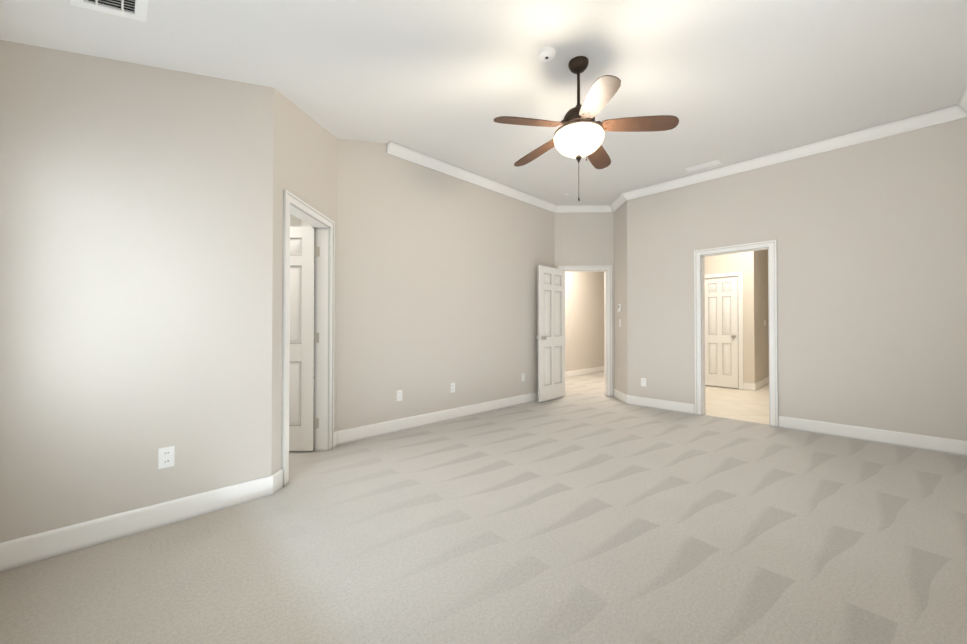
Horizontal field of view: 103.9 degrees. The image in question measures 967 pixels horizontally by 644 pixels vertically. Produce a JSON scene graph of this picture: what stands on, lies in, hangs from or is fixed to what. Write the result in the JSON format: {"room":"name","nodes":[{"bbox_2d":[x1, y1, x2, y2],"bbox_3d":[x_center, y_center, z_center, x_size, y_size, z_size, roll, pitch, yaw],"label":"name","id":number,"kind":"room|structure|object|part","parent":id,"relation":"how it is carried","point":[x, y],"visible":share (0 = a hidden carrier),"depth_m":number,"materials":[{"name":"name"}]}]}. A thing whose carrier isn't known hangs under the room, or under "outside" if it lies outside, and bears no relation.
{"room":"empty bedroom","nodes":[
{"label":"empty bedroom","id":0,"kind":"room"},
{"bbox_2d":[290,214,312,226],"bbox_3d":[-2.514,-0.337,3.394,2.010,3.000,1.010,1,-1,-44],"label":"wall","id":1,"kind":"structure","parent":0,"point":[295,221],"depth_m":4.38,"materials":[{"name":"white paint"}]},
{"bbox_2d":[0,371,966,643],"bbox_3d":[2.046,1.237,4.717,11.700,0.120,6.000,1,-1,-44],"label":"floor carpet","id":2,"kind":"object","parent":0,"point":[584,511],"visible":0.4,"depth_m":1.91,"materials":[{"name":"beige carpet"}]},
{"bbox_2d":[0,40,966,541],"bbox_3d":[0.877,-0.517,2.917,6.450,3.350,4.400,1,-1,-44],"label":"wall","id":3,"kind":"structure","parent":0,"point":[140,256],"depth_m":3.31,"materials":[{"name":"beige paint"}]},
{"bbox_2d":[158,446,174,468],"bbox_3d":[-1.801,0.770,2.152,0.070,0.114,0.008,1,-1,-44],"label":"outlet","id":4,"kind":"object","parent":3,"relation":"attached to","point":[166,456],"visible":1,"depth_m":2.15,"materials":[{"name":"white plastic"}]},
{"bbox_2d":[289,227,319,450],"bbox_3d":[-1.855,0.148,3.402,0.560,2.006,0.492,1,-1,-44],"label":"closet door","id":5,"kind":"structure","parent":3,"relation":"in","point":[304,337],"depth_m":3.38,"materials":[{"name":"white wood"}]},
{"bbox_2d":[396,390,401,400],"bbox_3d":[-0.902,0.790,4.069,0.070,0.114,0.008,1,-1,-44],"label":"outlet","id":6,"kind":"object","parent":3,"relation":"attached to","point":[398,395],"visible":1,"depth_m":4.07,"materials":[{"name":"white plastic"}]},
{"bbox_2d":[450,383,454,392],"bbox_3d":[-0.372,0.795,4.585,0.070,0.114,0.008,1,-1,-44],"label":"outlet","id":7,"kind":"object","parent":3,"relation":"attached to","point":[452,387],"visible":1,"depth_m":4.58,"materials":[{"name":"white plastic"}]},
{"bbox_2d":[521,373,524,381],"bbox_3d":[0.576,0.805,5.504,0.070,0.114,0.008,1,-1,-44],"label":"outlet","id":8,"kind":"object","parent":3,"relation":"attached to","point":[522,376],"visible":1,"depth_m":5.50,"materials":[{"name":"white plastic"}]},
{"bbox_2d":[281,190,777,486],"bbox_3d":[1.643,0.131,4.638,7.345,2.090,2.870,1,-1,-44],"label":"door frame","id":9,"kind":"structure","parent":3,"relation":"attached to","point":[300,209],"depth_m":3.46,"materials":[{"name":"white wood"}]},
{"bbox_2d":[536,265,564,401],"bbox_3d":[1.056,0.173,5.791,0.697,2.006,0.163,1,-1,-44],"label":"entry door","id":10,"kind":"structure","parent":3,"relation":"in","point":[550,337],"depth_m":5.76,"materials":[{"name":"white wood"}]},
{"bbox_2d":[641,378,645,386],"bbox_3d":[2.236,0.843,5.295,0.008,0.114,0.070,1,-1,-44],"label":"outlet","id":11,"kind":"object","parent":3,"relation":"attached to","point":[643,381],"visible":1,"depth_m":5.29,"materials":[{"name":"white plastic"}]},
{"bbox_2d":[387,81,966,212],"bbox_3d":[1.749,-1.831,3.777,3.680,0.105,4.160,1,-1,-44],"label":"crown molding","id":12,"kind":"structure","parent":3,"relation":"attached to","point":[938,116],"depth_m":4.32,"materials":[{"name":"white wood"}]},
{"bbox_2d":[0,0,966,204],"bbox_3d":[2.046,-1.714,4.748,11.700,1.217,6.000,1,-1,-44],"label":"ceiling","id":13,"kind":"structure","parent":0,"point":[726,82],"depth_m":2.68,"materials":[{"name":"white paint"}]},
{"bbox_2d":[69,0,147,21],"bbox_3d":[-1.559,-1.395,1.579,0.245,0.068,0.360,1,-1,-44],"label":"ceiling vent","id":14,"kind":"object","parent":13,"relation":"in","point":[134,9],"visible":1,"depth_m":1.68,"materials":[{"name":"white plastic"}]},
{"bbox_2d":[538,46,555,61],"bbox_3d":[0.445,-1.876,2.666,0.124,0.038,0.124,1,-1,-44],"label":"smoke detector","id":15,"kind":"object","parent":13,"relation":"attached to","point":[547,54],"visible":1,"depth_m":2.64,"materials":[{"name":"white plastic"}]},
{"bbox_2d":[494,56,678,200],"bbox_3d":[0.682,-1.386,2.804,1.261,1.016,1.243,1,-1,-44],"label":"ceiling fan","id":16,"kind":"object","parent":13,"relation":"hanging from","point":[579,133],"visible":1,"depth_m":2.65,"materials":[{"name":"brown wood"}]},
{"bbox_3d":[0.694,-1.303,2.762,0.360,0.176,0.360,1,-1,-44],"label":"lamp shade","id":17,"kind":"part","parent":16,"relation":"part of","materials":[{"name":"beige glass"}]},
{"bbox_2d":[685,159,721,171],"bbox_3d":[2.630,-1.871,4.536,0.140,0.008,0.360,1,-1,-44],"label":"ceiling vent","id":18,"kind":"object","parent":13,"relation":"in","point":[704,165],"visible":1,"depth_m":4.52,"materials":[{"name":"white plastic"}]},
{"bbox_2d":[565,272,603,371],"bbox_3d":[0.297,-0.475,6.911,11.180,3.350,0.120,1,-1,-44],"label":"wall","id":19,"kind":"structure","parent":0,"point":[584,320],"depth_m":8.79,"materials":[{"name":"white paint"}]},
{"bbox_2d":[565,366,603,377],"bbox_3d":[1.107,1.142,7.587,8.810,0.130,0.014,1,-1,-44],"label":"baseboard","id":20,"kind":"structure","parent":19,"relation":"attached to","point":[596,369],"depth_m":8.74,"materials":[{"name":"white wood"}]},
{"bbox_2d":[704,252,743,372],"bbox_3d":[4.204,-0.472,7.192,0.120,3.350,1.320,1,-1,-44],"label":"wall","id":21,"kind":"structure","parent":0,"point":[727,263],"depth_m":6.88,"materials":[{"name":"beige paint"}]},
{"bbox_2d":[705,276,738,388],"bbox_3d":[4.355,0.185,6.975,0.163,2.006,0.578,1,-1,-44],"label":"room door","id":22,"kind":"structure","parent":21,"relation":"in","point":[721,332],"depth_m":6.94,"materials":[{"name":"white wood"}]},
{"bbox_2d":[705,384,768,424],"bbox_3d":[5.064,1.253,6.238,5.250,0.120,3.980,1,-1,-44],"label":"floor","id":23,"kind":"structure","parent":0,"point":[737,404],"depth_m":5.51,"materials":[{"name":"beige tile"}]},
{"bbox_2d":[744,249,768,382],"bbox_3d":[5.570,-0.469,7.515,2.530,3.350,0.120,1,-1,-44],"label":"wall","id":24,"kind":"structure","parent":0,"point":[752,266],"depth_m":6.70,"materials":[{"name":"beige paint"}]},
{"bbox_2d":[754,377,768,390],"bbox_3d":[5.612,1.140,7.445,2.544,0.130,0.014,1,-1,-44],"label":"baseboard","id":25,"kind":"structure","parent":24,"relation":"attached to","point":[756,386],"depth_m":6.91,"materials":[{"name":"white wood"}]}
]}

